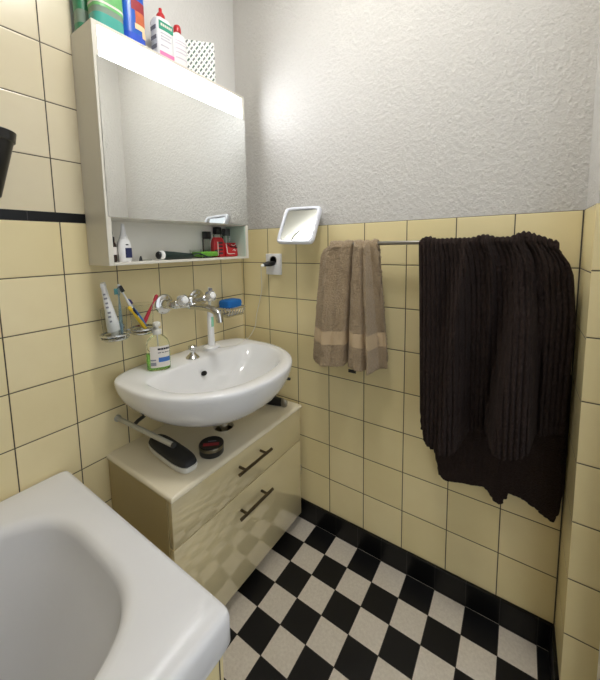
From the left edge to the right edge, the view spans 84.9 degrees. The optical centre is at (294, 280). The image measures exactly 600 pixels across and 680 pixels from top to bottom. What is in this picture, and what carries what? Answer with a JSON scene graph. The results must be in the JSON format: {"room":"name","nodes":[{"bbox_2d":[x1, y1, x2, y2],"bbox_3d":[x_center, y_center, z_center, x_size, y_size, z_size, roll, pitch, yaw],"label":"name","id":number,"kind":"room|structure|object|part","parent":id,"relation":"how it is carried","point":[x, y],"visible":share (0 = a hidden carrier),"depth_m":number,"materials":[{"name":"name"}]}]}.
{"room":"bathroom","nodes":[
{"label":"bathroom","id":0,"kind":"room"},
{"bbox_2d":[0,0,243,507],"bbox_3d":[-1.001,-0.043,0.537,0.100,2.420,2.700,3,7,34],"label":"wall","id":1,"kind":"structure","parent":0,"point":[60,402],"depth_m":0.93,"materials":[{"name":"beige tile"}]},
{"bbox_2d":[0,126,16,197],"bbox_3d":[-0.709,-0.270,0.763,0.107,0.156,0.107,3,7,34],"label":"cup","id":2,"kind":"object","parent":1,"relation":"attached to","point":[7,137],"visible":1,"depth_m":0.76,"materials":[{"name":"black plastic"}]},
{"bbox_2d":[99,327,154,341],"bbox_3d":[-0.535,0.161,1.055,0.101,0.037,0.175,3,7,34],"label":"holder","id":3,"kind":"object","parent":1,"relation":"attached to","point":[129,330],"visible":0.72,"depth_m":1.01,"materials":[{"name":"silver metal"}]},
{"bbox_2d":[100,306,126,339],"bbox_3d":[-0.555,0.129,1.010,0.073,0.090,0.073,3,7,34],"label":"tumbler","id":4,"kind":"object","parent":3,"relation":"in","point":[114,322],"visible":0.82,"depth_m":0.98,"materials":[{"name":"clear glass"}]},
{"bbox_2d":[100,282,113,309],"bbox_3d":[-0.563,0.088,0.999,0.037,0.169,0.052,3,7,34],"label":"toothpaste tube","id":5,"kind":"object","parent":4,"relation":"in","point":[107,302],"visible":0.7,"depth_m":0.98,"materials":[{"name":"white plastic"}]},
{"bbox_2d":[114,287,120,308],"bbox_3d":[-0.545,0.094,1.016,0.017,0.147,0.027,-5,7,-37],"label":"toothbrush","id":6,"kind":"object","parent":4,"relation":"in","point":[116,291],"visible":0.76,"depth_m":1.01,"materials":[{"name":"blue plastic"}]},
{"bbox_3d":[-0.542,0.094,1.018,0.011,0.147,0.027,-5,7,-33],"label":"handle","id":7,"kind":"part","parent":6,"relation":"part of","materials":[{"name":"blue plastic"}]},
{"bbox_2d":[130,302,152,332],"bbox_3d":[-0.504,0.121,1.083,0.073,0.090,0.073,3,7,34],"label":"tumbler","id":8,"kind":"object","parent":3,"relation":"in","point":[143,311],"visible":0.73,"depth_m":1.06,"materials":[{"name":"clear glass"}]},
{"bbox_2d":[117,284,131,305],"bbox_3d":[-0.521,0.086,1.051,0.016,0.156,0.075,4,8,42],"label":"toothbrush","id":9,"kind":"object","parent":8,"relation":"in","point":[122,290],"visible":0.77,"depth_m":1.03,"materials":[{"name":"white plastic"}]},
{"bbox_2d":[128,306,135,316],"bbox_3d":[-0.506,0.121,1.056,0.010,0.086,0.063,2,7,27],"label":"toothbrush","id":10,"kind":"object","parent":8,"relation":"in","point":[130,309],"visible":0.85,"depth_m":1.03,"materials":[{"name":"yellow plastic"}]},
{"bbox_2d":[114,415,176,448],"bbox_3d":[-0.443,0.472,1.045,0.297,0.049,0.112,3,7,34],"label":"towel bar","id":11,"kind":"object","parent":1,"relation":"attached to","point":[117,418],"visible":0.96,"depth_m":1.00,"materials":[{"name":"white metal"}]},
{"bbox_2d":[70,18,248,265],"bbox_3d":[-0.415,-0.397,1.166,0.124,0.654,0.580,3,7,34],"label":"upper cabinet","id":12,"kind":"object","parent":1,"relation":"attached to","point":[162,143],"visible":0.95,"depth_m":1.03,"materials":[{"name":"white laminate"}]},
{"bbox_2d":[72,0,87,30],"bbox_3d":[-0.598,-0.811,0.924,0.045,0.225,0.049,3,7,34],"label":"bottle","id":13,"kind":"object","parent":12,"relation":"on","point":[80,9],"visible":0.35,"depth_m":0.91,"materials":[{"name":"green plastic"}]},
{"bbox_3d":[-0.576,-0.370,0.935,0.122,0.654,0.015,3,7,34],"label":"panel","id":14,"kind":"part","parent":12,"relation":"part of","materials":[{"name":"white laminate"}]},
{"bbox_2d":[87,0,123,33],"bbox_3d":[-0.536,-0.829,0.920,0.062,0.260,0.086,3,7,34],"label":"mouthwash bottle","id":15,"kind":"object","parent":12,"relation":"on","point":[109,13],"visible":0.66,"depth_m":0.91,"materials":[{"name":"green plastic"}]},
{"bbox_2d":[112,233,117,261],"bbox_3d":[-0.549,-0.110,0.979,0.030,0.110,0.030,3,7,34],"label":"dropper bottle","id":16,"kind":"object","parent":12,"relation":"on","point":[114,243],"visible":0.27,"depth_m":0.98,"materials":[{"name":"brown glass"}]},
{"bbox_2d":[117,223,131,261],"bbox_3d":[-0.522,-0.116,1.002,0.030,0.116,0.037,3,7,34],"label":"nasal spray","id":17,"kind":"object","parent":12,"relation":"on","point":[124,250],"visible":1,"depth_m":0.99,"materials":[{"name":"white plastic"}]},
{"bbox_2d":[117,239,131,261],"bbox_3d":[-0.522,-0.093,1.005,0.030,0.070,0.037,3,7,34],"label":"bottle","id":18,"kind":"object","parent":17,"relation":"attached to","point":[124,250],"depth_m":0.99,"materials":[{"name":"white plastic"}]},
{"bbox_2d":[122,0,145,45],"bbox_3d":[-0.496,-0.832,0.992,0.054,0.250,0.073,3,7,34],"label":"bottle","id":19,"kind":"object","parent":12,"relation":"on","point":[133,10],"visible":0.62,"depth_m":0.98,"materials":[{"name":"plastic"}]},
{"bbox_2d":[150,8,174,60],"bbox_3d":[-0.442,-0.808,1.090,0.047,0.180,0.061,3,7,34],"label":"bottle","id":20,"kind":"object","parent":12,"relation":"on","point":[161,30],"visible":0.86,"depth_m":1.07,"materials":[{"name":"white plastic"}]},
{"bbox_2d":[97,27,239,117],"bbox_3d":[-0.385,-0.673,1.119,0.022,0.074,0.566,3,7,34],"label":"diffuser","id":21,"kind":"object","parent":12,"relation":"attached to","point":[114,48],"depth_m":1.04,"materials":[{"name":"white"}]},
{"bbox_3d":[-0.464,-0.398,1.199,0.006,0.636,0.550,3,7,34],"label":"panel","id":22,"kind":"part","parent":12,"relation":"part of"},
{"bbox_3d":[-0.421,-0.717,1.133,0.122,0.010,0.550,3,7,34],"label":"panel","id":23,"kind":"part","parent":12,"relation":"part of","materials":[{"name":"white laminate"}]},
{"bbox_3d":[-0.370,-0.419,1.135,0.016,0.428,0.572,3,7,34],"label":"mirror door","id":24,"kind":"part","parent":12,"relation":"part of","materials":[{"name":"clear glass"}]},
{"bbox_2d":[111,217,244,226],"bbox_3d":[-0.412,-0.213,1.185,0.111,0.014,0.550,3,7,34],"label":"shelf","id":25,"kind":"object","parent":12,"relation":"attached to","point":[115,221],"depth_m":1.16,"materials":[{"name":"white laminate"}]},
{"bbox_2d":[172,24,186,66],"bbox_3d":[-0.406,-0.804,1.143,0.043,0.160,0.058,3,7,34],"label":"lotion bottle","id":26,"kind":"object","parent":12,"relation":"on","point":[179,47],"visible":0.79,"depth_m":1.12,"materials":[{"name":"white plastic"}]},
{"bbox_3d":[-0.410,-0.075,1.199,0.122,0.008,0.550,3,7,34],"label":"panel","id":27,"kind":"part","parent":12,"relation":"part of","materials":[{"name":"white laminate"}]},
{"bbox_2d":[156,251,210,259],"bbox_3d":[-0.398,-0.094,1.183,0.032,0.032,0.225,3,7,32],"label":"beard trimmer","id":28,"kind":"object","parent":12,"relation":"on","point":[161,255],"visible":1,"depth_m":1.13,"materials":[{"name":"black plastic"}]},
{"bbox_2d":[185,39,215,82],"bbox_3d":[-0.349,-0.801,1.212,0.104,0.138,0.036,-3,6,-15],"label":"patterned box","id":29,"kind":"object","parent":12,"relation":"on","point":[200,54],"visible":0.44,"depth_m":1.20,"materials":[{"name":"white cardboard"}]},
{"bbox_2d":[190,249,219,257],"bbox_3d":[-0.354,-0.107,1.294,0.065,0.032,0.095,3,7,34],"label":"box","id":30,"kind":"object","parent":12,"relation":"on","point":[213,253],"visible":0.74,"depth_m":1.26,"materials":[{"name":"green plastic"}]},
{"bbox_2d":[202,231,210,249],"bbox_3d":[-0.357,-0.147,1.336,0.024,0.104,0.030,3,7,34],"label":"bottle","id":31,"kind":"object","parent":12,"relation":"on","point":[206,236],"visible":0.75,"depth_m":1.32,"materials":[{"name":"glass"}]},
{"bbox_3d":[-0.357,-0.132,1.338,0.024,0.074,0.030,3,7,34],"label":"glass","id":32,"kind":"part","parent":31,"relation":"part of","materials":[{"name":"clear glass"}]},
{"bbox_2d":[213,227,221,236],"bbox_3d":[-0.325,-0.163,1.382,0.024,0.124,0.030,3,7,34],"label":"bottle","id":33,"kind":"object","parent":12,"relation":"on","point":[216,230],"visible":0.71,"depth_m":1.37,"materials":[{"name":"black plastic"}]},
{"bbox_2d":[211,237,224,256],"bbox_3d":[-0.315,-0.137,1.344,0.029,0.080,0.060,3,7,34],"label":"bottle","id":34,"kind":"object","parent":12,"relation":"on","point":[216,242],"visible":0.73,"depth_m":1.33,"materials":[{"name":"red plastic"}]},
{"bbox_2d":[217,242,222,253],"bbox_3d":[-0.309,-0.130,1.332,0.006,0.056,0.042,3,7,34],"label":"print","id":35,"kind":"object","parent":34,"relation":"attached to","point":[219,244],"depth_m":1.34},
{"bbox_2d":[222,229,229,242],"bbox_3d":[-0.297,-0.165,1.423,0.024,0.119,0.030,3,7,34],"label":"bottle","id":36,"kind":"object","parent":12,"relation":"on","point":[225,232],"visible":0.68,"depth_m":1.41,"materials":[{"name":"glass"}]},
{"bbox_3d":[-0.297,-0.150,1.425,0.024,0.089,0.030,3,7,34],"label":"glass","id":37,"kind":"part","parent":36,"relation":"part of","materials":[{"name":"clear glass"}]},
{"bbox_2d":[224,243,237,256],"bbox_3d":[-0.269,-0.130,1.387,0.025,0.059,0.067,3,7,34],"label":"pouch","id":38,"kind":"object","parent":12,"relation":"on","point":[230,248],"visible":1,"depth_m":1.38,"materials":[{"name":"plastic"}]},
{"bbox_2d":[226,244,236,253],"bbox_3d":[-0.266,-0.134,1.381,0.014,0.045,0.062,3,7,34],"label":"print","id":39,"kind":"object","parent":38,"relation":"attached to","point":[230,248],"depth_m":1.38,"materials":[{"name":"paper"}]},
{"bbox_3d":[-0.255,-0.169,1.416,0.113,0.128,0.002,3,7,34],"label":"glass","id":40,"kind":"part","parent":12,"relation":"part of","materials":[{"name":"clear glass"}]},
{"bbox_3d":[-0.256,-0.423,1.397,0.122,0.654,0.015,3,7,34],"label":"panel","id":41,"kind":"part","parent":12,"relation":"part of","materials":[{"name":"white laminate"}]},
{"bbox_2d":[155,289,223,322],"bbox_3d":[-0.346,0.095,1.209,0.232,0.100,0.222,3,7,34],"label":"tap","id":42,"kind":"object","parent":1,"relation":"attached to","point":[196,300],"visible":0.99,"depth_m":1.19,"materials":[{"name":"silver metal"}]},
{"bbox_3d":[-0.398,0.072,1.164,0.039,0.044,0.046,3,7,34],"label":"handle","id":43,"kind":"part","parent":42,"relation":"part of","materials":[{"name":"silver metal"}]},
{"bbox_3d":[-0.323,0.115,1.192,0.173,0.063,0.028,3,7,34],"label":"spout","id":44,"kind":"part","parent":42,"relation":"part of","materials":[{"name":"silver metal"}]},
{"bbox_3d":[-0.326,0.060,1.268,0.039,0.044,0.046,3,7,34],"label":"handle","id":45,"kind":"part","parent":42,"relation":"part of","materials":[{"name":"white plastic"}]},
{"bbox_2d":[114,338,291,431],"bbox_3d":[-0.256,0.487,1.160,0.470,0.493,0.576,3,7,34],"label":"washbasin","id":46,"kind":"object","parent":1,"relation":"attached to","point":[222,386],"visible":0.98,"depth_m":1.04,"materials":[{"name":"white ceramic"}]},
{"bbox_2d":[146,321,170,370],"bbox_3d":[-0.455,0.216,1.090,0.074,0.160,0.052,-3,6,-20],"label":"soap dispenser","id":47,"kind":"object","parent":46,"relation":"on","point":[157,345],"visible":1,"depth_m":1.07,"materials":[{"name":"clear plastic"}]},
{"bbox_3d":[-0.375,0.261,1.204,0.050,0.048,0.050,3,7,34],"label":"plunger knob","id":48,"kind":"part","parent":46,"relation":"part of","materials":[{"name":"silver metal"}]},
{"bbox_2d":[203,276,261,350],"bbox_3d":[-0.242,0.106,1.365,0.101,0.328,0.292,5,8,44],"label":"charger","id":49,"kind":"object","parent":46,"relation":"on","point":[206,347],"visible":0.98,"depth_m":1.31,"materials":[{"name":"white plastic"}]},
{"bbox_2d":[207,287,214,345],"bbox_3d":[-0.336,0.142,1.305,0.028,0.233,0.028,3,7,34],"label":"electric toothbrush","id":50,"kind":"object","parent":49,"relation":"on","point":[210,319],"visible":0.7,"depth_m":1.30,"materials":[{"name":"white plastic"}]},
{"bbox_3d":[-0.336,0.181,1.309,0.028,0.156,0.028,3,7,34],"label":"handle","id":51,"kind":"part","parent":50,"relation":"part of","materials":[{"name":"white plastic"}]},
{"bbox_2d":[217,305,245,317],"bbox_3d":[-0.281,0.124,1.415,0.108,0.050,0.118,3,7,34],"label":"soap dish","id":52,"kind":"object","parent":1,"relation":"attached to","point":[235,313],"visible":0.62,"depth_m":1.40,"materials":[{"name":"silver metal"}]},
{"bbox_2d":[219,298,241,308],"bbox_3d":[-0.276,0.097,1.407,0.070,0.032,0.086,3,7,34],"label":"sponge","id":53,"kind":"object","parent":52,"relation":"in","point":[228,303],"visible":1,"depth_m":1.38,"materials":[{"name":"blue"}]},
{"bbox_2d":[223,516,550,679],"bbox_3d":[0.063,1.273,-0.109,2.700,0.100,2.800,3,7,34],"label":"floor","id":54,"kind":"structure","parent":0,"point":[317,606],"depth_m":1.04,"materials":[{"name":"tile"}]},
{"bbox_2d":[0,471,229,679],"bbox_3d":[-0.841,0.925,0.150,0.686,0.570,1.605,3,7,34],"label":"bathtub","id":55,"kind":"object","parent":54,"relation":"on","point":[85,595],"visible":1,"depth_m":0.69,"materials":[{"name":"ceramic"}]},
{"bbox_2d":[107,401,301,604],"bbox_3d":[-0.273,0.814,1.248,0.372,0.545,0.638,3,7,34],"label":"vanity cabinet","id":56,"kind":"object","parent":54,"relation":"on","point":[217,521],"visible":0.71,"depth_m":1.07,"materials":[{"name":"beige laminate"}]},
{"bbox_3d":[-0.469,0.826,1.011,0.314,0.477,0.016,3,7,34],"label":"panel","id":57,"kind":"part","parent":56,"relation":"part of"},
{"bbox_2d":[107,401,301,503],"bbox_3d":[-0.291,0.551,1.225,0.345,0.018,0.629,3,7,34],"label":"countertop","id":58,"kind":"structure","parent":56,"relation":"on","point":[135,457],"depth_m":1.08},
{"bbox_2d":[148,434,197,473],"bbox_3d":[-0.392,0.544,1.043,0.234,0.036,0.070,4,8,40],"label":"brush","id":59,"kind":"object","parent":58,"relation":"on","point":[180,459],"visible":0.88,"depth_m":1.00,"materials":[{"name":"black plastic"}]},
{"bbox_2d":[199,436,223,458],"bbox_3d":[-0.270,0.542,1.066,0.080,0.032,0.080,3,7,34],"label":"round tin","id":60,"kind":"object","parent":58,"relation":"on","point":[211,447],"visible":1,"depth_m":1.05,"materials":[{"name":"black plastic"}]},
{"bbox_2d":[203,440,218,445],"bbox_3d":[-0.270,0.527,1.063,0.050,0.001,0.027,-2,6,-7],"label":"print","id":61,"kind":"object","parent":60,"relation":"on","point":[205,442],"depth_m":1.06,"materials":[{"name":"red paper"}]},
{"bbox_2d":[267,396,287,406],"bbox_3d":[-0.098,0.506,1.387,0.146,0.052,0.031,3,7,31],"label":"hair clipper","id":62,"kind":"object","parent":58,"relation":"on","point":[276,401],"visible":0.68,"depth_m":1.36,"materials":[{"name":"black plastic"}]},
{"bbox_3d":[-0.162,0.639,1.146,0.018,0.140,0.622,3,7,34],"label":"drawer","id":63,"kind":"part","parent":56,"relation":"part of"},
{"bbox_3d":[-0.157,0.878,1.171,0.018,0.336,0.622,3,7,34],"label":"drawer","id":64,"kind":"part","parent":56,"relation":"part of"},
{"bbox_3d":[-0.140,0.618,1.129,0.036,0.011,0.166,3,7,34],"label":"handle","id":65,"kind":"part","parent":56,"relation":"part of","materials":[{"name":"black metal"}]},
{"bbox_3d":[-0.138,0.773,1.145,0.036,0.011,0.166,3,7,34],"label":"handle","id":66,"kind":"part","parent":56,"relation":"part of","materials":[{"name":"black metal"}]},
{"bbox_2d":[232,0,599,623],"bbox_3d":[0.275,-0.137,1.231,1.217,2.420,0.100,3,7,34],"label":"wall","id":67,"kind":"structure","parent":0,"point":[400,120],"depth_m":1.12,"materials":[{"name":"beige tile"}]},
{"bbox_2d":[266,254,281,274],"bbox_3d":[-0.091,-0.071,1.423,0.082,0.091,0.012,3,7,34],"label":"wall socket","id":68,"kind":"object","parent":67,"relation":"attached to","point":[276,269],"visible":0.82,"depth_m":1.41,"materials":[{"name":"white plastic"}]},
{"bbox_2d":[261,261,274,266],"bbox_3d":[-0.117,-0.071,1.397,0.064,0.025,0.035,-6,8,-41],"label":"plug","id":69,"kind":"object","parent":68,"relation":"attached to","point":[268,263],"visible":1,"depth_m":1.39,"materials":[{"name":"black plastic"}]},
{"bbox_2d":[277,206,321,243],"bbox_3d":[0.020,-0.215,1.274,0.164,0.149,0.102,3,7,34],"label":"mirror","id":70,"kind":"object","parent":67,"relation":"attached to","point":[299,225],"visible":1,"depth_m":1.27,"materials":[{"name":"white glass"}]},
{"bbox_3d":[0.014,-0.216,1.266,0.141,0.126,0.070,3,7,34],"label":"glass","id":71,"kind":"part","parent":70,"relation":"part of","materials":[{"name":"white mirror"}]},
{"bbox_2d":[353,240,419,245],"bbox_3d":[0.411,-0.117,1.033,0.600,0.028,0.072,3,7,34],"label":"towel rail","id":72,"kind":"object","parent":67,"relation":"attached to","point":[411,242],"visible":0.11,"depth_m":1.04,"materials":[{"name":"metal"}]},
{"bbox_2d":[313,238,387,374],"bbox_3d":[0.182,0.085,1.151,0.278,0.458,0.098,3,7,34],"label":"hand towel","id":73,"kind":"object","parent":72,"relation":"hanging from","point":[350,326],"visible":1,"depth_m":1.13,"materials":[{"name":"beige fabric"}]},
{"bbox_2d":[419,231,575,521],"bbox_3d":[0.527,0.274,0.907,0.383,0.814,0.179,3,7,34],"label":"bath towel","id":74,"kind":"object","parent":72,"relation":"hanging from","point":[497,315],"visible":1,"depth_m":0.90,"materials":[{"name":"black fabric"}]},
{"bbox_2d":[299,498,554,650],"bbox_3d":[0.264,1.029,1.307,1.209,0.087,0.009,3,7,34],"label":"baseboard","id":75,"kind":"structure","parent":67,"relation":"attached to","point":[515,619],"depth_m":1.14,"materials":[{"name":"black tile"}]},
{"bbox_2d":[553,210,584,624],"bbox_3d":[0.751,0.415,0.902,0.003,1.200,0.003,3,7,34],"label":"trim","id":76,"kind":"structure","parent":67,"relation":"attached to","point":[583,210],"depth_m":0.89,"materials":[{"name":"beige tile"}]},
{"bbox_2d":[554,30,599,679],"bbox_3d":[0.969,-0.089,0.655,0.591,2.420,0.265,3,7,34],"label":"wall","id":77,"kind":"structure","parent":0,"point":[577,614],"depth_m":0.78,"materials":[{"name":"beige tile"}]},
{"bbox_2d":[549,626,558,679],"bbox_3d":[0.711,1.063,0.900,0.009,0.087,0.156,3,7,34],"label":"baseboard","id":78,"kind":"structure","parent":77,"relation":"attached to","point":[554,673],"depth_m":0.91,"materials":[{"name":"black tile"}]},
{"bbox_3d":[0.075,0.032,-0.362,0.100,2.420,2.435,3,7,34],"label":"wall","id":79,"kind":"structure","parent":0,"visible":0},
{"bbox_2d":[597,646,599,679],"bbox_3d":[0.402,0.125,0.241,0.034,2.100,1.014,3,7,34],"label":"trim","id":80,"kind":"structure","parent":79,"relation":"attached to","point":[598,669],"depth_m":0.73,"materials":[{"name":"white paint"}]}
]}

